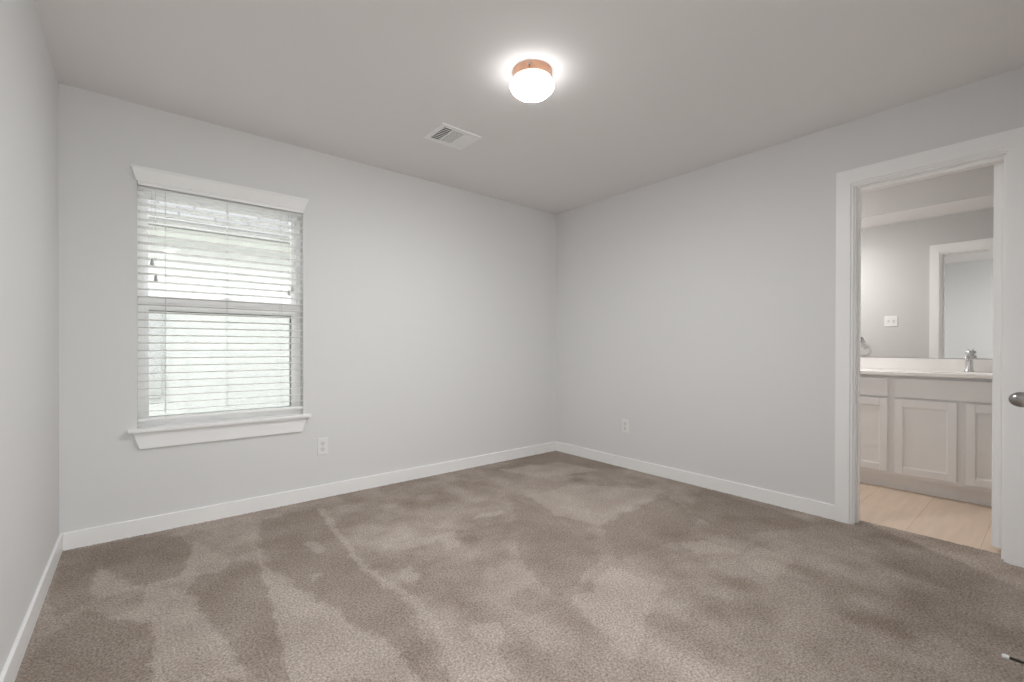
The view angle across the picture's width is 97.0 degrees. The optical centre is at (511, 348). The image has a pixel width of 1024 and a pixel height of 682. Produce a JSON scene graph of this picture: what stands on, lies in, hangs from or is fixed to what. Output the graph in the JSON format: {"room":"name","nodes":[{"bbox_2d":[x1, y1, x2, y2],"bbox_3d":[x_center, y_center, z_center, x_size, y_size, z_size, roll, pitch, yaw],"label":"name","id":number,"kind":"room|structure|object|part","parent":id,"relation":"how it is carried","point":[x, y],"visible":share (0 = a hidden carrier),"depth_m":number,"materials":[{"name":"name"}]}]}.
{"room":"empty bedroom","nodes":[
{"label":"empty bedroom","id":0,"kind":"room"},
{"bbox_2d":[0,0,58,673],"bbox_3d":[-1.022,-0.145,0.619,0.150,2.460,4.697,0,0,-40],"label":"wall","id":1,"kind":"structure","parent":0,"point":[29,239],"depth_m":1.69,"materials":[{"name":"white paint"}]},
{"bbox_2d":[0,533,62,681],"bbox_3d":[-0.951,1.021,0.665,0.013,0.096,4.427,0,0,-40],"label":"baseboard","id":2,"kind":"structure","parent":1,"relation":"attached to","point":[9,672],"depth_m":1.68,"materials":[{"name":"white paint"}]},
{"bbox_2d":[58,83,555,533],"bbox_3d":[-0.957,-0.158,3.620,3.769,2.460,0.150,0,0,-40],"label":"wall","id":3,"kind":"structure","parent":0,"point":[428,308],"depth_m":3.23,"materials":[{"name":"white paint"}]},
{"bbox_2d":[137,185,299,426],"bbox_3d":[-1.848,-0.250,2.927,0.883,1.400,0.080,0,0,-40],"label":"window","id":4,"kind":"structure","parent":3,"relation":"in","point":[141,369],"depth_m":2.83,"materials":[{"name":"white plastic"}]},
{"bbox_3d":[-1.856,-0.591,2.935,0.823,0.658,0.026,0,0,-40],"label":"sash","id":5,"kind":"part","parent":4,"relation":"part of","materials":[{"name":"white plastic"}]},
{"bbox_3d":[-1.835,-0.291,2.910,0.879,0.039,0.038,0,0,-40],"label":"meeting rail","id":6,"kind":"part","parent":4,"relation":"part of","materials":[{"name":"white plastic"}]},
{"bbox_3d":[-1.869,0.079,2.953,0.823,0.682,0.008,0,0,-40],"label":"screen frame","id":7,"kind":"part","parent":4,"relation":"part of","materials":[{"name":"grey"}]},
{"bbox_3d":[-1.838,0.074,2.915,0.823,0.692,0.026,0,0,-40],"label":"sash","id":8,"kind":"part","parent":4,"relation":"part of","materials":[{"name":"white plastic"}]},
{"bbox_2d":[138,181,303,421],"bbox_3d":[-1.795,-0.268,2.864,0.880,1.362,0.072,0,0,-40],"label":"window blind","id":9,"kind":"object","parent":4,"relation":"attached to","point":[143,186],"visible":1,"depth_m":2.83,"materials":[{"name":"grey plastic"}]},
{"bbox_3d":[-2.056,-0.667,2.614,0.003,0.487,0.002,0,0,-40],"label":"pull cord","id":10,"kind":"part","parent":9,"relation":"part of","materials":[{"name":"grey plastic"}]},
{"bbox_3d":[-2.042,-0.257,2.671,0.002,1.322,0.057,0,0,-40],"label":"ladder cord","id":11,"kind":"part","parent":9,"relation":"part of","materials":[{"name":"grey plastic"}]},
{"bbox_3d":[-1.801,0.406,2.873,0.880,0.016,0.050,0,0,-40],"label":"rail","id":12,"kind":"part","parent":9,"relation":"part of","materials":[{"name":"white plastic"}]},
{"bbox_3d":[-1.803,-0.257,2.868,0.002,1.322,0.057,0,0,-40],"label":"ladder cord","id":13,"kind":"part","parent":9,"relation":"part of","materials":[{"name":"white fabric"}]},
{"bbox_2d":[128,413,310,433],"bbox_3d":[-1.792,0.460,2.860,0.967,0.021,0.115,0,0,-40],"label":"window sill","id":14,"kind":"structure","parent":3,"relation":"attached to","point":[164,427],"depth_m":2.79,"materials":[{"name":"white paint"}]},
{"bbox_2d":[133,417,306,448],"bbox_3d":[-1.775,0.519,2.840,0.922,0.096,0.018,0,0,-40],"label":"trim","id":15,"kind":"structure","parent":3,"relation":"attached to","point":[145,440],"depth_m":2.79,"materials":[{"name":"white paint"}]},
{"bbox_2d":[131,164,308,210],"bbox_3d":[-1.767,-0.988,2.826,0.936,0.079,0.037,0,0,-40],"label":"trim","id":16,"kind":"structure","parent":3,"relation":"attached to","point":[143,174],"depth_m":2.77,"materials":[{"name":"white paint"}]},
{"bbox_2d":[63,442,555,550],"bbox_3d":[-0.952,1.008,3.525,3.627,0.096,0.013,0,0,-40],"label":"baseboard","id":17,"kind":"structure","parent":3,"relation":"attached to","point":[147,525],"depth_m":2.98,"materials":[{"name":"white paint"}]},
{"bbox_2d":[317,437,327,454],"bbox_3d":[-1.340,0.689,3.206,0.071,0.117,0.009,0,0,-40],"label":"wall outlet","id":18,"kind":"object","parent":3,"relation":"attached to","point":[322,443],"visible":1,"depth_m":3.20,"materials":[{"name":"white plastic"}]},
{"bbox_2d":[33,0,1023,213],"bbox_3d":[1.055,-1.439,2.325,5.529,0.120,4.697,0,0,-40],"label":"ceiling","id":19,"kind":"structure","parent":0,"point":[645,92],"depth_m":2.26,"materials":[{"name":"white paint"}]},
{"bbox_2d":[423,123,480,149],"bbox_3d":[-0.389,-1.381,2.955,0.293,0.008,0.244,0,0,-40],"label":"ceiling vent","id":20,"kind":"object","parent":19,"relation":"in","point":[445,134],"visible":1,"depth_m":2.94,"materials":[{"name":"white metal"}]},
{"bbox_2d":[510,60,553,101],"bbox_3d":[0.101,-1.318,2.260,0.220,0.125,0.220,0,0,-40],"label":"ceiling light","id":21,"kind":"object","parent":19,"relation":"attached to","point":[532,81],"visible":1,"depth_m":2.19,"materials":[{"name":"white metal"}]},
{"bbox_2d":[556,67,1023,504],"bbox_3d":[1.704,-0.153,3.264,0.116,2.460,3.787,0,0,-40],"label":"wall","id":22,"kind":"structure","parent":0,"point":[696,309],"depth_m":3.33,"materials":[{"name":"white paint"}]},
{"bbox_2d":[622,419,628,432],"bbox_3d":[1.004,0.684,4.017,0.009,0.117,0.071,0,0,-40],"label":"wall outlet","id":23,"kind":"object","parent":22,"relation":"attached to","point":[625,423],"visible":1,"depth_m":4.01,"materials":[{"name":"white plastic"}]},
{"bbox_2d":[555,441,834,519],"bbox_3d":[1.224,1.010,3.747,0.013,0.096,2.441,0,0,-40],"label":"baseboard","id":24,"kind":"structure","parent":22,"relation":"attached to","point":[825,510],"depth_m":3.40,"materials":[{"name":"white paint"}]},
{"bbox_2d":[835,127,1023,567],"bbox_3d":[2.303,-0.009,2.529,0.139,2.142,0.802,0,0,-40],"label":"door frame","id":25,"kind":"structure","parent":22,"relation":"attached to","point":[1012,140],"depth_m":2.43,"materials":[{"name":"white paint"}]},
{"bbox_2d":[991,161,1003,548],"bbox_3d":[2.791,0.034,2.513,0.598,2.014,0.167,0,0,-30],"label":"door","id":26,"kind":"structure","parent":22,"relation":"in","point":[998,167],"depth_m":2.37,"materials":[{"name":"white paint"}]},
{"bbox_2d":[1008,392,1023,406],"bbox_3d":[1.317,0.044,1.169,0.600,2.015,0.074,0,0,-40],"label":"door knob","id":27,"kind":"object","parent":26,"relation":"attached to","point":[1017,398],"depth_m":1.32,"materials":[{"name":"silver metal"}]},
{"bbox_2d":[861,165,993,359],"bbox_3d":[3.279,-0.153,3.897,0.100,2.460,2.760,0,0,-40],"label":"wall","id":28,"kind":"structure","parent":0,"point":[979,182],"depth_m":3.68,"materials":[{"name":"grey paint"}]},
{"bbox_2d":[860,358,992,371],"bbox_3d":[3.537,0.127,3.489,0.019,0.094,1.564,0,0,-40],"label":"backsplash","id":29,"kind":"structure","parent":28,"relation":"attached to","point":[980,365],"depth_m":3.69,"materials":[{"name":"white stone"}]},
{"bbox_2d":[861,194,993,358],"bbox_3d":[3.513,-0.543,3.530,0.006,1.235,1.640,0,0,-40],"label":"wall mirror","id":30,"kind":"object","parent":28,"relation":"attached to","point":[927,271],"visible":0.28,"depth_m":3.69,"materials":[{"name":"silver mirror"}]},
{"bbox_2d":[860,482,1000,553],"bbox_3d":[2.693,1.120,3.421,1.615,0.116,2.760,0,0,-40],"label":"floor","id":31,"kind":"structure","parent":0,"point":[955,521],"depth_m":2.91,"materials":[{"name":"brown wood"}]},
{"bbox_2d":[860,358,992,506],"bbox_3d":[3.310,0.572,3.305,0.606,0.983,1.564,0,0,-40],"label":"bathroom vanity","id":32,"kind":"object","parent":31,"relation":"on","point":[928,435],"depth_m":3.29,"materials":[{"name":"white paint"}]},
{"bbox_3d":[2.736,0.289,3.568,0.019,0.138,0.351,0,0,-40],"label":"drawer","id":33,"kind":"part","parent":32,"relation":"part of","materials":[{"name":"white paint"}]},
{"bbox_3d":[2.735,0.651,3.570,0.019,0.554,0.351,0,0,-40],"label":"door","id":34,"kind":"part","parent":32,"relation":"part of","materials":[{"name":"white paint"}]},
{"bbox_3d":[2.980,0.652,3.273,0.019,0.554,0.336,0,0,-40],"label":"door","id":35,"kind":"part","parent":32,"relation":"part of","materials":[{"name":"white paint"}]},
{"bbox_3d":[3.310,0.188,3.303,0.606,0.214,1.564,0,0,-40],"label":"vanity top","id":36,"kind":"part","parent":32,"relation":"part of","materials":[{"name":"white stone"}]},
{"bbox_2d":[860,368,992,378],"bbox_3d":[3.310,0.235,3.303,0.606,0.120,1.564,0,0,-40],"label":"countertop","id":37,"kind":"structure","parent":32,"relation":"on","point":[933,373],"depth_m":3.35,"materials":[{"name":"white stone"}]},
{"bbox_2d":[963,349,974,371],"bbox_3d":[3.428,0.087,3.403,0.162,0.174,0.062,0,0,-40],"label":"faucet","id":38,"kind":"object","parent":37,"relation":"on","point":[969,363],"visible":1,"depth_m":3.42,"materials":[{"name":"silver metal"}]},
{"bbox_3d":[3.414,0.066,3.392,0.125,0.043,0.029,0,0,-40],"label":"spout","id":39,"kind":"part","parent":38,"relation":"part of","materials":[{"name":"silver metal"}]},
{"bbox_3d":[3.451,0.024,3.422,0.085,0.048,0.044,0,0,-40],"label":"lever handle","id":40,"kind":"part","parent":38,"relation":"part of","materials":[{"name":"silver metal"}]},
{"bbox_3d":[3.221,0.654,2.981,0.019,0.554,0.336,0,0,-40],"label":"door","id":41,"kind":"part","parent":32,"relation":"part of","materials":[{"name":"white paint"}]},
{"bbox_3d":[0.428,1.126,1.823,3.914,0.112,4.697,0,0,-40],"label":"floor","id":42,"kind":"structure","parent":0,"visible":0},
{"bbox_2d":[14,451,1023,681],"bbox_3d":[0.496,1.062,1.859,3.765,0.004,4.427,0,0,-40],"label":"carpet","id":43,"kind":"object","parent":42,"relation":"on","point":[553,566],"visible":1,"depth_m":1.98,"materials":[{"name":"brown carpet"}]},
{"bbox_3d":[1.671,-0.144,1.339,2.384,2.460,0.120,0,0,-40],"label":"wall","id":44,"kind":"structure","parent":0,"visible":0},
{"bbox_2d":[1002,654,1023,663],"bbox_3d":[1.640,1.010,1.465,0.022,0.022,0.078,0,0,-40],"label":"door stop","id":45,"kind":"object","parent":44,"relation":"attached to","point":[1005,656],"visible":1,"depth_m":1.48,"materials":[{"name":"grey metal"}]},
{"bbox_3d":[1.644,1.010,1.461,0.010,0.009,0.060,0,0,-40],"label":"spring rod","id":46,"kind":"part","parent":45,"relation":"part of","materials":[{"name":"grey metal"}]},
{"label":"outside","id":47,"kind":"structure","parent":0,"visible":0},
{"bbox_3d":[-1.777,1.475,3.728,30.000,0.150,40.000,0,0,-40],"label":"ground","id":48,"kind":"structure","parent":47,"visible":0},
{"bbox_2d":[148,199,289,415],"bbox_3d":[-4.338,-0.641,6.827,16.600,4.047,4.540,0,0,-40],"label":"window glass","id":49,"kind":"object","parent":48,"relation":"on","point":[169,361],"visible":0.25,"depth_m":5.29,"materials":[{"name":"grey"}]}
]}

